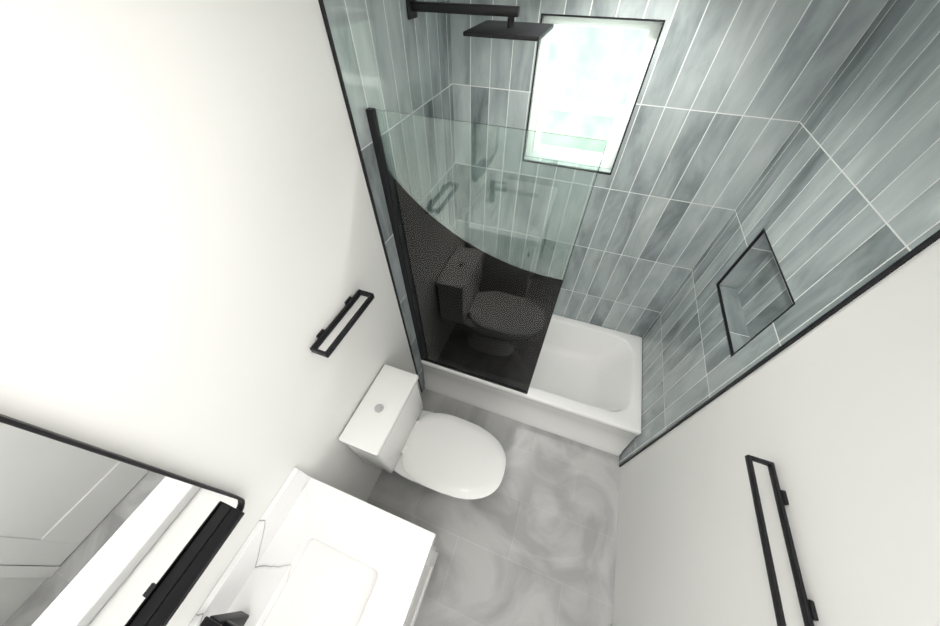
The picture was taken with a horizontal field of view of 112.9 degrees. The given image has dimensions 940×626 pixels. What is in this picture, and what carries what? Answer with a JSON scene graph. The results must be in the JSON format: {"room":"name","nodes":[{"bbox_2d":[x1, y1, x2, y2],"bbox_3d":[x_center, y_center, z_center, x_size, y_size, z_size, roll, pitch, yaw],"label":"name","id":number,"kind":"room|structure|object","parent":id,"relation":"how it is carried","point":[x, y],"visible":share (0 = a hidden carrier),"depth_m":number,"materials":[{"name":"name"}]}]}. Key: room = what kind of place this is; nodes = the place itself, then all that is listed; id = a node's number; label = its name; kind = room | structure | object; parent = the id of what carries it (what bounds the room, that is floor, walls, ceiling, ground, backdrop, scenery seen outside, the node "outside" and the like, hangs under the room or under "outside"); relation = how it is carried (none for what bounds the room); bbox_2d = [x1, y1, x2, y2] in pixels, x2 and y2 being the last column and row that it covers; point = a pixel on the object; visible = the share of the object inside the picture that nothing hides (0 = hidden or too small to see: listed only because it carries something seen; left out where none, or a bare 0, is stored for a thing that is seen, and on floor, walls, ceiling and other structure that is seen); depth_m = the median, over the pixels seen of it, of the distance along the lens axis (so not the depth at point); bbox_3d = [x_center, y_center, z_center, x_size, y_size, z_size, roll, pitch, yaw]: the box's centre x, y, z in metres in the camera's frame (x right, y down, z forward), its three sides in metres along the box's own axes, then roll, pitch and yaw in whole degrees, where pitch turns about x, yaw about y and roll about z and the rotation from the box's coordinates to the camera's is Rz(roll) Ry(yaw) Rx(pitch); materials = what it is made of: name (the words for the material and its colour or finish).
{"room":"bathroom","nodes":[
{"label":"bathroom","id":0,"kind":"room"},
{"bbox_2d":[0,0,420,625],"bbox_3d":[-0.627,0.218,1.172,0.120,2.450,3.073,16,52,13],"label":"wall","id":1,"kind":"structure","parent":0,"point":[192,256],"depth_m":0.65,"materials":[{"name":"white paint"}]},
{"bbox_2d":[0,414,244,625],"bbox_3d":[-0.777,0.509,0.463,0.059,0.880,0.570,16,52,13],"label":"mirror","id":2,"kind":"object","parent":1,"relation":"attached to","point":[91,535],"visible":1,"depth_m":0.61,"materials":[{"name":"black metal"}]},
{"bbox_2d":[310,289,374,357],"bbox_3d":[-0.471,0.029,1.162,0.077,0.034,0.304,16,52,13],"label":"towel rail","id":3,"kind":"object","parent":1,"relation":"attached to","point":[323,334],"visible":1,"depth_m":1.14,"materials":[{"name":"black metal"}]},
{"bbox_2d":[318,0,421,392],"bbox_3d":[-0.374,-0.170,1.498,0.010,2.450,0.007,16,52,13],"label":"trim","id":4,"kind":"structure","parent":1,"relation":"attached to","point":[331,41],"depth_m":1.04,"materials":[{"name":"black metal"}]},
{"bbox_2d":[323,0,456,391],"bbox_3d":[-0.231,-0.471,1.752,0.008,2.450,0.830,16,52,13],"label":"wall tiles","id":5,"kind":"structure","parent":1,"relation":"attached to","point":[392,57],"depth_m":1.19,"materials":[{"name":"grey tile"}]},
{"bbox_2d":[406,0,553,41],"bbox_3d":[0.024,-1.015,1.056,0.490,0.084,0.250,16,52,13],"label":"shower head","id":6,"kind":"object","parent":5,"relation":"attached to","point":[510,28],"visible":1,"depth_m":1.03},
{"bbox_2d":[367,388,619,625],"bbox_3d":[0.127,1.250,1.972,1.730,0.100,3.073,16,52,13],"label":"floor","id":7,"kind":"structure","parent":0,"point":[531,540],"depth_m":1.86,"materials":[{"name":"ceramic"}]},
{"bbox_2d":[189,468,437,625],"bbox_3d":[-0.532,1.262,1.217,0.586,1.037,0.837,16,52,13],"label":"bathroom vanity","id":8,"kind":"object","parent":7,"relation":"on","point":[313,552],"visible":1,"depth_m":1.10,"materials":[{"name":"white paint"}]},
{"bbox_2d":[339,364,505,499],"bbox_3d":[-0.178,0.778,1.762,0.759,0.828,0.420,16,52,13],"label":"toilet","id":9,"kind":"object","parent":7,"relation":"on","point":[392,425],"visible":1,"depth_m":1.63,"materials":[{"name":"white ceramic"}]},
{"bbox_2d":[421,314,641,455],"bbox_3d":[0.466,0.388,2.394,1.471,0.365,0.790,16,52,13],"label":"bathtub","id":10,"kind":"object","parent":7,"relation":"on","point":[585,387],"visible":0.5,"depth_m":2.25,"materials":[{"name":"white ceramic"}]},
{"bbox_2d":[366,107,607,393],"bbox_3d":[0.018,-0.075,1.532,0.764,1.546,0.022,16,52,13],"label":"screen","id":11,"kind":"object","parent":10,"relation":"on","point":[479,310],"visible":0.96,"depth_m":1.42,"materials":[{"name":"clear glass"}]},
{"bbox_2d":[450,0,887,337],"bbox_3d":[0.569,-0.638,1.895,1.602,2.450,0.148,16,52,13],"label":"wall tile","id":12,"kind":"structure","parent":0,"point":[730,92],"depth_m":1.46,"materials":[{"name":"grey tile"}]},
{"bbox_2d":[525,16,662,168],"bbox_3d":[0.533,-1.015,1.477,0.466,0.585,0.064,16,52,13],"label":"window","id":13,"kind":"structure","parent":12,"relation":"in","point":[590,73],"depth_m":1.43,"materials":[{"name":"white glass"}]},
{"bbox_2d":[523,13,665,174],"bbox_3d":[0.507,-0.962,1.432,0.466,0.585,0.013,16,52,13],"label":"window trim edge","id":14,"kind":"object","parent":12,"relation":"attached to","point":[599,17],"visible":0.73,"depth_m":1.35,"materials":[{"name":"black metal"}]},
{"bbox_2d":[612,239,939,625],"bbox_3d":[0.736,0.957,0.554,0.120,2.450,1.955,16,52,13],"label":"wall","id":15,"kind":"structure","parent":0,"point":[834,418],"depth_m":0.81,"materials":[{"name":"white paint"}]},
{"bbox_2d":[619,229,939,466],"bbox_3d":[1.008,0.240,1.157,0.010,2.450,0.009,16,52,13],"label":"trim","id":16,"kind":"structure","parent":15,"relation":"attached to","point":[919,248],"depth_m":0.90,"materials":[{"name":"black metal"}]},
{"bbox_2d":[619,0,939,464],"bbox_3d":[1.237,-0.106,1.449,0.128,2.450,0.998,16,52,13],"label":"wall tiles","id":17,"kind":"structure","parent":15,"relation":"attached to","point":[840,202],"depth_m":1.02,"materials":[{"name":"grey tile"}]},
{"bbox_2d":[716,228,794,356],"bbox_3d":[1.122,-0.083,1.253,0.011,0.320,0.440,16,52,13],"label":"trim","id":18,"kind":"structure","parent":17,"relation":"attached to","point":[742,255],"depth_m":1.30,"materials":[{"name":"black metal"}]},
{"bbox_2d":[745,455,818,625],"bbox_3d":[0.790,0.587,0.795,0.077,0.025,0.425,16,52,13],"label":"towel rail","id":19,"kind":"object","parent":15,"relation":"attached to","point":[808,611],"visible":1,"depth_m":0.79,"materials":[{"name":"black metal"}]}
]}

